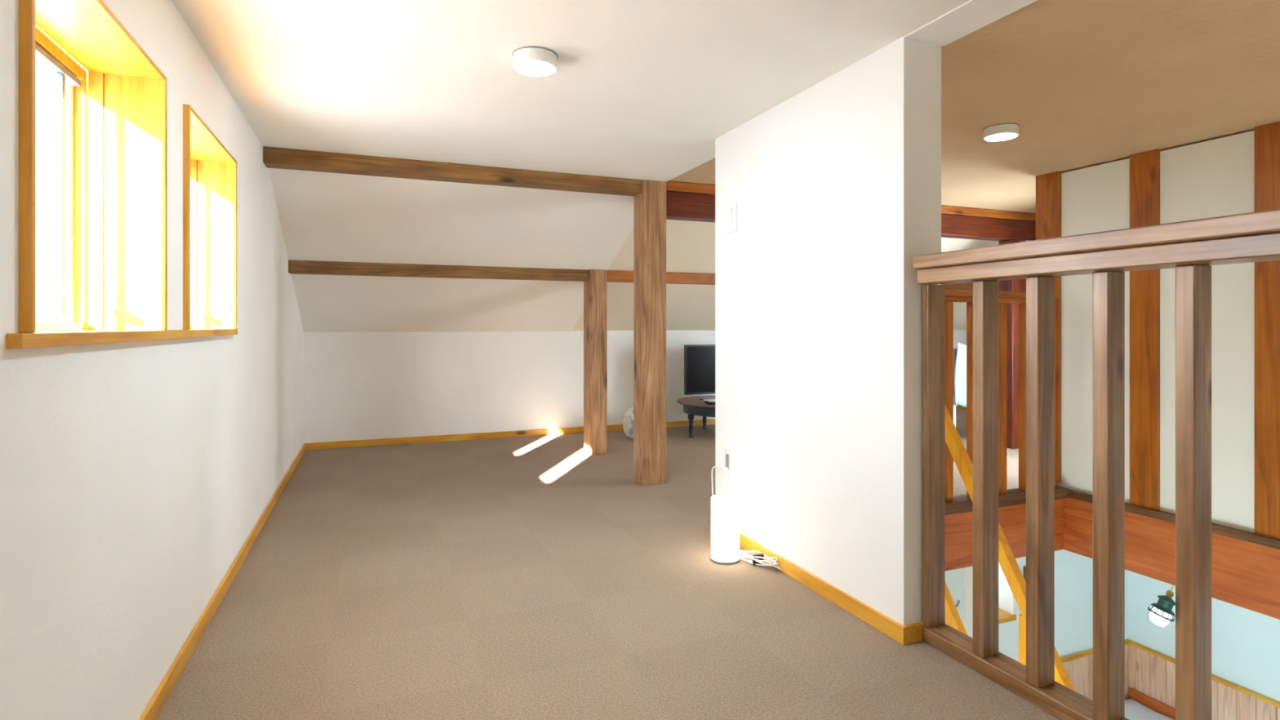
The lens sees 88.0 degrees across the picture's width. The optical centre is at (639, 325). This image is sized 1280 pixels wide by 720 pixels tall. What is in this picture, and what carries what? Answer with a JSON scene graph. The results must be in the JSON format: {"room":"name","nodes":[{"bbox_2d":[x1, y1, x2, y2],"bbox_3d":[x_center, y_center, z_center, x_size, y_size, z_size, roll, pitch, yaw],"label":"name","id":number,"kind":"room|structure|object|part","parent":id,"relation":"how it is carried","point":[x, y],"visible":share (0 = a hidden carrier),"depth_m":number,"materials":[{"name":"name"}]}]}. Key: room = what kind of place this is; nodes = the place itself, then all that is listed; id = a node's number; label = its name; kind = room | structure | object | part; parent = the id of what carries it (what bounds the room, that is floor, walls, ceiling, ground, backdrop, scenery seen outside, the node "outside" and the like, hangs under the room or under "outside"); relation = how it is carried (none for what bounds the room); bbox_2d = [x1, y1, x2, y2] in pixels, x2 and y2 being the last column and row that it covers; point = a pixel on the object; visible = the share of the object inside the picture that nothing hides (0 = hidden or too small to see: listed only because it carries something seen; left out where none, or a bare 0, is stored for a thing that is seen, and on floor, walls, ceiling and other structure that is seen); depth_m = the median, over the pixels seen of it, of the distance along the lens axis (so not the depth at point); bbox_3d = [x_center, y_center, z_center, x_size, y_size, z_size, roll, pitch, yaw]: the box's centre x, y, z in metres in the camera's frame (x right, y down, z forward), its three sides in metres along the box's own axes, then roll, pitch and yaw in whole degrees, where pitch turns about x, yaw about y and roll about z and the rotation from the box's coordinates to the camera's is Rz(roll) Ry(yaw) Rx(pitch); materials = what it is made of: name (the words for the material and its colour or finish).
{"room":"attic loft","nodes":[
{"label":"attic loft","id":0,"kind":"room"},
{"bbox_2d":[0,0,303,719],"bbox_3d":[-1.428,0.034,1.892,0.190,2.133,7.576,0,0,-22],"label":"wall","id":1,"kind":"structure","parent":0,"point":[134,475],"depth_m":1.59,"materials":[{"name":"white paint"}]},
{"bbox_2d":[18,0,167,333],"bbox_3d":[-1.210,-0.323,1.372,0.206,0.669,0.749,0,0,-22],"label":"window","id":2,"kind":"structure","parent":1,"relation":"in","point":[127,91],"depth_m":1.67,"materials":[{"name":"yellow wood"}]},
{"bbox_3d":[-1.288,-0.302,1.338,0.036,0.628,0.698,0,0,-22],"label":"sash","id":3,"kind":"part","parent":2,"relation":"part of","materials":[{"name":"white metal"}]},
{"bbox_3d":[-1.286,-0.316,1.338,0.039,0.656,0.718,0,0,-22],"label":"frame","id":4,"kind":"part","parent":2,"relation":"part of","materials":[{"name":"brown wood"}]},
{"bbox_2d":[5,328,237,348],"bbox_3d":[-1.380,0.024,1.800,0.209,0.024,1.748,0,0,-22],"label":"sill","id":5,"kind":"structure","parent":1,"relation":"attached to","point":[50,338],"depth_m":1.30,"materials":[{"name":"brown wood"}]},
{"bbox_2d":[182,103,236,329],"bbox_3d":[-1.570,-0.323,2.271,0.206,0.669,0.732,0,0,-22],"label":"window","id":6,"kind":"structure","parent":1,"relation":"in","point":[209,169],"depth_m":2.59,"materials":[{"name":"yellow wood"}]},
{"bbox_2d":[138,443,305,719],"bbox_3d":[-1.312,0.973,1.874,0.013,0.054,7.456,0,0,-22],"label":"baseboard","id":7,"kind":"structure","parent":1,"relation":"attached to","point":[162,692],"depth_m":2.19,"materials":[{"name":"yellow wood"}]},
{"bbox_2d":[155,408,1059,719],"bbox_3d":[2.097,1.050,3.306,7.646,0.100,7.576,0,0,-22],"label":"floor","id":8,"kind":"structure","parent":0,"point":[526,577],"depth_m":2.32,"materials":[{"name":"carpet"}]},
{"bbox_2d":[583,269,607,454],"bbox_3d":[-0.352,0.282,5.219,0.147,1.436,0.150,0,0,-22],"label":"wooden post","id":9,"kind":"object","parent":8,"relation":"on","point":[595,290],"visible":0.89,"depth_m":5.16,"materials":[{"name":"brown wood"}]},
{"bbox_2d":[622,407,633,438],"bbox_3d":[0.010,0.853,5.844,0.330,0.295,0.170,0,0,-22],"label":"floor cushion","id":10,"kind":"object","parent":8,"relation":"on","point":[628,420],"visible":0.22,"depth_m":5.75,"materials":[{"name":"fabric"}]},
{"bbox_2d":[633,179,666,485],"bbox_3d":[0.064,0.044,4.241,0.164,1.912,0.155,0,0,-22],"label":"wooden post","id":11,"kind":"object","parent":8,"relation":"on","point":[650,205],"visible":0.88,"depth_m":4.17,"materials":[{"name":"brown wood"}]},
{"bbox_2d":[666,191,1035,241],"bbox_3d":[2.562,-0.781,5.257,5.230,0.162,0.130,0,0,-22],"label":"ceiling beam","id":12,"kind":"structure","parent":11,"relation":"attached to","point":[680,206],"depth_m":5.15,"materials":[{"name":"red wood"}]},
{"bbox_2d":[666,180,1035,221],"bbox_3d":[2.565,-0.893,5.250,5.230,0.060,0.145,0,0,-22],"label":"ceiling beam","id":13,"kind":"structure","parent":12,"relation":"on","point":[676,186],"depth_m":5.13,"materials":[{"name":"orange wood"}]},
{"bbox_2d":[676,395,715,438],"bbox_3d":[0.792,0.843,6.082,0.910,0.315,0.910,0,0,-22],"label":"round table","id":14,"kind":"object","parent":8,"relation":"on","point":[693,406],"visible":0.48,"depth_m":5.89,"materials":[{"name":"brown wood"}]},
{"bbox_3d":[0.456,0.892,5.915,0.056,0.215,0.056,0,0,-22],"label":"leg","id":15,"kind":"part","parent":14,"relation":"part of","materials":[{"name":"black wood"}]},
{"bbox_2d":[684,344,715,399],"bbox_3d":[0.747,0.429,6.145,0.738,0.511,0.150,0,0,-22],"label":"television","id":16,"kind":"object","parent":14,"relation":"on","point":[699,359],"visible":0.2,"depth_m":6.04,"materials":[{"name":"black plastic"}]},
{"bbox_3d":[0.625,0.892,6.419,0.056,0.215,0.056,0,0,-22],"label":"leg","id":17,"kind":"part","parent":14,"relation":"part of","materials":[{"name":"black wood"}]},
{"bbox_2d":[703,399,715,404],"bbox_3d":[0.690,0.666,5.815,0.230,0.035,0.140,0,0,-22],"label":"media box","id":18,"kind":"object","parent":14,"relation":"on","point":[711,402],"visible":0.42,"depth_m":5.75,"materials":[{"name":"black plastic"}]},
{"bbox_2d":[711,466,739,564],"bbox_3d":[0.384,0.837,3.010,0.122,0.326,0.481,0,0,6],"label":"floor lamp","id":19,"kind":"object","parent":8,"relation":"on","point":[725,508],"visible":0.99,"depth_m":2.78,"materials":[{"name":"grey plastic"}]},
{"bbox_3d":[0.393,0.837,3.058,0.033,0.326,0.402,0,0,-9],"label":"power cord","id":20,"kind":"part","parent":19,"relation":"part of","materials":[{"name":"white plastic"}]},
{"bbox_3d":[0.364,0.863,2.831,0.121,0.254,0.121,0,0,-22],"label":"lamp shade","id":21,"kind":"part","parent":19,"relation":"part of","materials":[{"name":"white"}]},
{"bbox_2d":[738,550,782,570],"bbox_3d":[0.494,0.975,2.769,0.236,0.043,0.062,0,0,42],"label":"coiled cable","id":22,"kind":"object","parent":8,"relation":"on","point":[758,559],"visible":0.94,"depth_m":2.75,"materials":[{"name":"white plastic"}]},
{"bbox_2d":[953,342,966,426],"bbox_3d":[2.851,0.574,5.979,0.358,0.852,0.425,0,0,-22],"label":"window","id":23,"kind":"structure","parent":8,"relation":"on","point":[960,353],"depth_m":5.79,"materials":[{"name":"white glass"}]},
{"bbox_3d":[2.757,0.810,5.831,0.030,0.380,0.030,0,0,-22],"label":"leg","id":24,"kind":"part","parent":23,"relation":"part of","materials":[{"name":"white plastic"}]},
{"bbox_3d":[2.892,0.390,5.871,0.300,0.380,0.025,0,0,-22],"label":"backrest","id":25,"kind":"part","parent":23,"relation":"part of","materials":[{"name":"grey plastic"}]},
{"bbox_2d":[945,498,1063,571],"bbox_3d":[1.528,1.171,3.583,2.092,0.318,0.088,0,0,-22],"label":"beam","id":26,"kind":"structure","parent":8,"relation":"attached to","point":[1011,519],"depth_m":3.74,"materials":[{"name":"red wood"}]},
{"bbox_2d":[945,289,1068,515],"bbox_3d":[1.532,0.410,3.550,2.071,1.201,0.110,0,0,-22],"label":"stair railing","id":27,"kind":"object","parent":26,"relation":"on","point":[1011,497],"visible":0.34,"depth_m":3.73,"materials":[{"name":"orange wood"}]},
{"bbox_3d":[1.933,-0.144,3.717,1.075,0.028,0.060,0,0,-22],"label":"rail","id":28,"kind":"part","parent":27,"relation":"part of","materials":[{"name":"orange wood"}]},
{"bbox_3d":[1.933,-0.174,3.717,1.075,0.032,0.100,0,0,-22],"label":"rail","id":29,"kind":"part","parent":27,"relation":"part of","materials":[{"name":"orange wood"}]},
{"bbox_3d":[1.532,0.982,3.550,2.071,0.059,0.110,0,0,-22],"label":"rail","id":30,"kind":"part","parent":27,"relation":"part of","materials":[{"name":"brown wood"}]},
{"bbox_2d":[998,240,1026,448],"bbox_3d":[3.068,0.151,5.460,0.160,1.698,0.130,0,0,-22],"label":"wooden post","id":31,"kind":"object","parent":8,"relation":"on","point":[1015,285],"visible":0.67,"depth_m":5.39,"materials":[{"name":"red wood"}]},
{"bbox_2d":[912,208,1279,719],"bbox_3d":[1.147,0.392,1.499,0.156,1.216,1.328,0,0,-22],"label":"stair railing","id":32,"kind":"object","parent":8,"relation":"on","point":[1191,247],"visible":1,"depth_m":1.61,"materials":[{"name":"brown wood"}]},
{"bbox_3d":[1.178,0.977,1.511,0.088,0.046,1.328,0,0,-22],"label":"rail","id":33,"kind":"part","parent":32,"relation":"part of","materials":[{"name":"brown wood"}]},
{"bbox_3d":[1.154,-0.195,1.480,0.156,0.040,1.288,0,0,-22],"label":"rail","id":34,"kind":"part","parent":32,"relation":"part of","materials":[{"name":"brown wood"}]},
{"bbox_3d":[1.159,-0.153,1.484,0.124,0.044,1.292,0,0,-22],"label":"rail","id":35,"kind":"part","parent":32,"relation":"part of","materials":[{"name":"brown wood"}]},
{"bbox_2d":[1063,497,1279,619],"bbox_3d":[3.294,1.169,2.022,0.024,0.322,4.300,0,0,-22],"label":"beam","id":36,"kind":"structure","parent":8,"relation":"attached to","point":[1246,575],"depth_m":3.39,"materials":[{"name":"red wood"}]},
{"bbox_2d":[1068,488,1279,549],"bbox_3d":[3.304,0.988,1.972,0.042,0.039,4.200,0,0,-22],"label":"wooden ledge","id":37,"kind":"object","parent":36,"relation":"on","point":[1246,535],"visible":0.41,"depth_m":3.22,"materials":[{"name":"brown wood"}]},
{"bbox_2d":[268,168,1000,332],"bbox_3d":[1.150,-0.481,5.829,7.526,1.183,2.189,0,0,-22],"label":"ceiling","id":38,"kind":"structure","parent":0,"point":[324,216],"depth_m":4.71,"materials":[{"name":"white paint"}]},
{"bbox_2d":[288,259,588,281],"bbox_3d":[-1.377,-0.392,4.798,2.069,0.087,0.108,0,0,-22],"label":"ceiling beam","id":39,"kind":"structure","parent":38,"relation":"attached to","point":[295,267],"depth_m":4.70,"materials":[{"name":"brown wood"}]},
{"bbox_2d":[607,270,973,290],"bbox_3d":[2.160,-0.392,6.217,5.260,0.087,0.108,0,0,-22],"label":"ceiling beam","id":40,"kind":"structure","parent":38,"relation":"attached to","point":[613,276],"depth_m":5.45,"materials":[{"name":"orange wood"}]},
{"bbox_2d":[303,329,966,443],"bbox_3d":[0.764,0.547,6.789,7.526,1.106,0.120,0,0,-22],"label":"wall","id":41,"kind":"structure","parent":0,"point":[357,385],"depth_m":5.79,"materials":[{"name":"white paint"}]},
{"bbox_2d":[305,404,966,449],"bbox_3d":[0.795,0.973,6.729,7.513,0.054,0.013,0,0,-22],"label":"baseboard","id":42,"kind":"structure","parent":41,"relation":"attached to","point":[353,443],"depth_m":5.80,"materials":[{"name":"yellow wood"}]},
{"bbox_2d":[172,0,1279,213],"bbox_3d":[2.560,-0.973,2.313,7.526,0.120,5.387,0,0,-22],"label":"ceiling","id":43,"kind":"structure","parent":0,"point":[646,90],"depth_m":2.43,"materials":[{"name":"white paint"}]},
{"bbox_2d":[262,146,641,195],"bbox_3d":[-0.977,-0.874,3.818,2.082,0.086,0.125,0,0,-22],"label":"ceiling beam","id":44,"kind":"structure","parent":43,"relation":"attached to","point":[273,157],"depth_m":3.72,"materials":[{"name":"brown wood"}]},
{"bbox_2d":[512,46,557,76],"bbox_3d":[-0.354,-0.888,2.239,0.152,0.048,0.152,0,0,-22],"label":"ceiling light","id":45,"kind":"object","parent":43,"relation":"attached to","point":[535,61],"visible":1,"depth_m":2.19,"materials":[{"name":"white plastic"}]},
{"bbox_2d":[515,60,555,75],"bbox_3d":[-0.354,-0.869,2.239,0.132,0.010,0.132,0,0,-22],"label":"diffuser","id":46,"kind":"object","parent":45,"relation":"attached to","point":[529,68],"depth_m":2.22,"materials":[{"name":"white plastic"}]},
{"bbox_2d":[904,0,1037,45],"bbox_3d":[1.494,-0.911,0.669,0.168,0.004,3.130,0,0,-22],"label":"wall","id":47,"kind":"structure","parent":43,"relation":"attached to","point":[971,15],"depth_m":1.97,"materials":[{"name":"white paint"}]},
{"bbox_2d":[982,123,1019,141],"bbox_3d":[1.688,-0.900,3.098,0.152,0.048,0.152,0,0,-22],"label":"ceiling light","id":48,"kind":"object","parent":43,"relation":"attached to","point":[1002,131],"visible":1,"depth_m":3.05,"materials":[{"name":"white plastic"}]},
{"bbox_2d":[985,133,1017,141],"bbox_3d":[1.688,-0.881,3.098,0.132,0.010,0.132,0,0,-22],"label":"diffuser","id":49,"kind":"object","parent":48,"relation":"attached to","point":[988,136],"depth_m":3.08,"materials":[{"name":"white plastic"}]},
{"bbox_2d":[715,35,941,626],"bbox_3d":[0.673,0.043,2.696,0.156,1.913,1.243,0,0,-22],"label":"wall partition","id":50,"kind":"structure","parent":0,"point":[836,186],"depth_m":2.40,"materials":[{"name":"white paint"}]},
{"bbox_2d":[722,448,731,475],"bbox_3d":[0.404,0.640,3.116,0.030,0.120,0.060,0,0,-22],"label":"wall outlet","id":51,"kind":"object","parent":50,"relation":"attached to","point":[726,469],"visible":1,"depth_m":3.11,"materials":[{"name":"white plastic"}]},
{"bbox_2d":[725,453,728,469],"bbox_3d":[0.411,0.640,3.119,0.002,0.070,0.028,0,0,-22],"label":"socket","id":52,"kind":"object","parent":51,"relation":"attached to","point":[726,455],"depth_m":3.11,"materials":[{"name":"grey plastic"}]},
{"bbox_2d":[724,201,737,233],"bbox_3d":[0.424,-0.503,3.093,0.010,0.137,0.105,0,0,-22],"label":"wall switch","id":53,"kind":"object","parent":50,"relation":"attached to","point":[731,210],"visible":1,"depth_m":3.08,"materials":[{"name":"white plastic"}]},
{"bbox_2d":[739,533,924,644],"bbox_3d":[0.667,0.973,2.693,0.169,0.054,1.269,0,0,-22],"label":"baseboard","id":54,"kind":"structure","parent":50,"relation":"attached to","point":[909,633],"depth_m":2.33,"materials":[{"name":"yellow wood"}]},
{"bbox_2d":[945,549,1127,662],"bbox_3d":[1.478,2.315,4.240,4.700,1.970,0.200,0,0,-22],"label":"wall","id":55,"kind":"structure","parent":0,"point":[1073,572],"depth_m":4.77,"materials":[{"name":"paint"}]},
{"bbox_2d":[955,600,959,607],"bbox_3d":[2.058,1.812,4.332,0.028,0.050,0.062,0,0,-44],"label":"wall hook","id":56,"kind":"object","parent":55,"relation":"attached to","point":[958,601],"visible":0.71,"depth_m":4.31,"materials":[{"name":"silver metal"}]},
{"bbox_2d":[963,566,973,638],"bbox_3d":[2.184,2.315,4.399,0.070,1.970,0.030,0,0,-22],"label":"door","id":57,"kind":"structure","parent":55,"relation":"in","point":[967,571],"depth_m":4.38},
{"bbox_2d":[998,562,1016,624],"bbox_3d":[2.389,1.772,4.557,0.369,0.504,0.150,0,0,-22],"label":"window","id":58,"kind":"structure","parent":55,"relation":"in","point":[1006,597],"depth_m":4.61,"materials":[{"name":"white glass"}]},
{"bbox_3d":[2.391,2.007,4.553,0.369,0.034,0.140,0,0,-22],"label":"sill","id":59,"kind":"part","parent":58,"relation":"part of","materials":[{"name":"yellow wood"}]},
{"bbox_2d":[1023,565,1026,582],"bbox_3d":[2.790,1.765,4.648,0.260,0.190,0.017,0,0,-22],"label":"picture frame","id":60,"kind":"object","parent":55,"relation":"attached to","point":[1024,566],"visible":0.14,"depth_m":4.60,"materials":[{"name":"brown wood"}]},
{"bbox_2d":[1062,644,1128,700],"bbox_3d":[3.049,2.850,4.754,1.400,0.900,0.016,0,0,-22],"label":"trim","id":61,"kind":"structure","parent":55,"relation":"attached to","point":[1079,671],"depth_m":4.82,"materials":[{"name":"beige wood"}]},
{"bbox_2d":[1060,639,1131,662],"bbox_3d":[3.052,2.386,4.747,1.400,0.028,0.030,0,0,-22],"label":"cap","id":62,"kind":"object","parent":55,"relation":"attached to","point":[1085,653],"visible":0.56,"depth_m":4.79,"materials":[{"name":"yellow wood"}]},
{"bbox_2d":[1055,130,1254,533],"bbox_3d":[3.345,0.208,2.085,0.118,2.243,4.380,0,0,-22],"label":"wall","id":63,"kind":"structure","parent":0,"point":[1213,178],"depth_m":3.41,"materials":[{"name":"white paint"}]},
{"bbox_2d":[1035,171,1062,482],"bbox_3d":[2.489,0.007,4.037,0.026,1.865,0.151,0,0,-22],"label":"stud","id":64,"kind":"object","parent":63,"relation":"attached to","point":[1048,186],"visible":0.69,"depth_m":3.98,"materials":[{"name":"orange wood"}]},
{"bbox_2d":[1129,148,1159,511],"bbox_3d":[2.691,0.040,3.533,0.026,1.930,0.138,0,0,-22],"label":"stud","id":65,"kind":"object","parent":63,"relation":"attached to","point":[1144,166],"visible":0.8,"depth_m":3.52,"materials":[{"name":"orange wood"}]},
{"bbox_2d":[1254,120,1279,539],"bbox_3d":[2.895,0.040,3.025,0.026,1.930,0.136,0,0,-22],"label":"stud","id":66,"kind":"object","parent":63,"relation":"attached to","point":[1267,136],"visible":0.8,"depth_m":3.04,"materials":[{"name":"orange wood"}]},
{"bbox_2d":[1127,570,1279,702],"bbox_3d":[4.620,2.315,2.880,0.120,1.970,4.905,0,0,-22],"label":"wall","id":67,"kind":"structure","parent":0,"point":[1246,642],"depth_m":4.43,"materials":[{"name":"paint"}]},
{"bbox_2d":[1128,644,1279,719],"bbox_3d":[4.582,2.850,2.791,0.016,0.900,4.769,0,0,-22],"label":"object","id":68,"kind":"structure","parent":67,"relation":"attached to","point":[1153,676],"depth_m":4.73,"materials":[{"name":"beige wood"}]},
{"bbox_2d":[1129,640,1279,708],"bbox_3d":[4.578,2.386,2.782,0.030,0.028,4.755,0,0,-22],"label":"cap","id":69,"kind":"object","parent":67,"relation":"attached to","point":[1271,701],"visible":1,"depth_m":4.42,"materials":[{"name":"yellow wood"}]},
{"bbox_3d":[2.368,1.216,2.019,4.940,0.229,4.985,0,0,-22],"label":"ceiling","id":70,"kind":"structure","parent":0,"visible":0},
{"bbox_2d":[1147,585,1175,626],"bbox_3d":[3.074,1.541,3.880,0.173,0.426,0.144,0,0,-22],"label":"pendant lamp","id":71,"kind":"object","parent":70,"relation":"hanging from","point":[1160,615],"visible":0.98,"depth_m":3.85,"materials":[{"name":"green metal"}]},
{"bbox_3d":[3.044,1.703,3.880,0.098,0.102,0.095,0,0,-22],"label":"bulb","id":72,"kind":"part","parent":71,"relation":"part of","materials":[{"name":"white glass"}]},
{"bbox_3d":[2.486,3.350,2.129,5.000,0.100,5.100,0,0,-22],"label":"floor","id":73,"kind":"structure","parent":0,"visible":0},
{"bbox_2d":[945,404,1075,691],"bbox_3d":[1.348,1.774,2.660,0.762,3.289,1.430,0,0,-22],"label":"staircase","id":74,"kind":"structure","parent":73,"relation":"on","point":[1014,576],"depth_m":2.94,"materials":[{"name":"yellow wood"}]},
{"bbox_3d":[1.659,1.679,2.837,0.036,0.870,0.060,0,0,-22],"label":"handrail post","id":75,"kind":"part","parent":74,"relation":"part of","materials":[{"name":"orange wood"}]},
{"bbox_2d":[1124,687,1175,719],"bbox_3d":[3.655,3.010,3.756,0.982,0.580,2.250,0,0,-22],"label":"daybed","id":76,"kind":"object","parent":73,"relation":"on","point":[1140,706],"visible":0.62,"depth_m":4.78,"materials":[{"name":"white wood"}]},
{"bbox_2d":[1124,698,1175,719],"bbox_3d":[3.645,2.789,3.752,0.922,0.040,2.193,0,0,-22],"label":"bedspread","id":77,"kind":"object","parent":76,"relation":"on","point":[1135,708],"depth_m":4.76,"materials":[{"name":"white fabric"}]}
]}

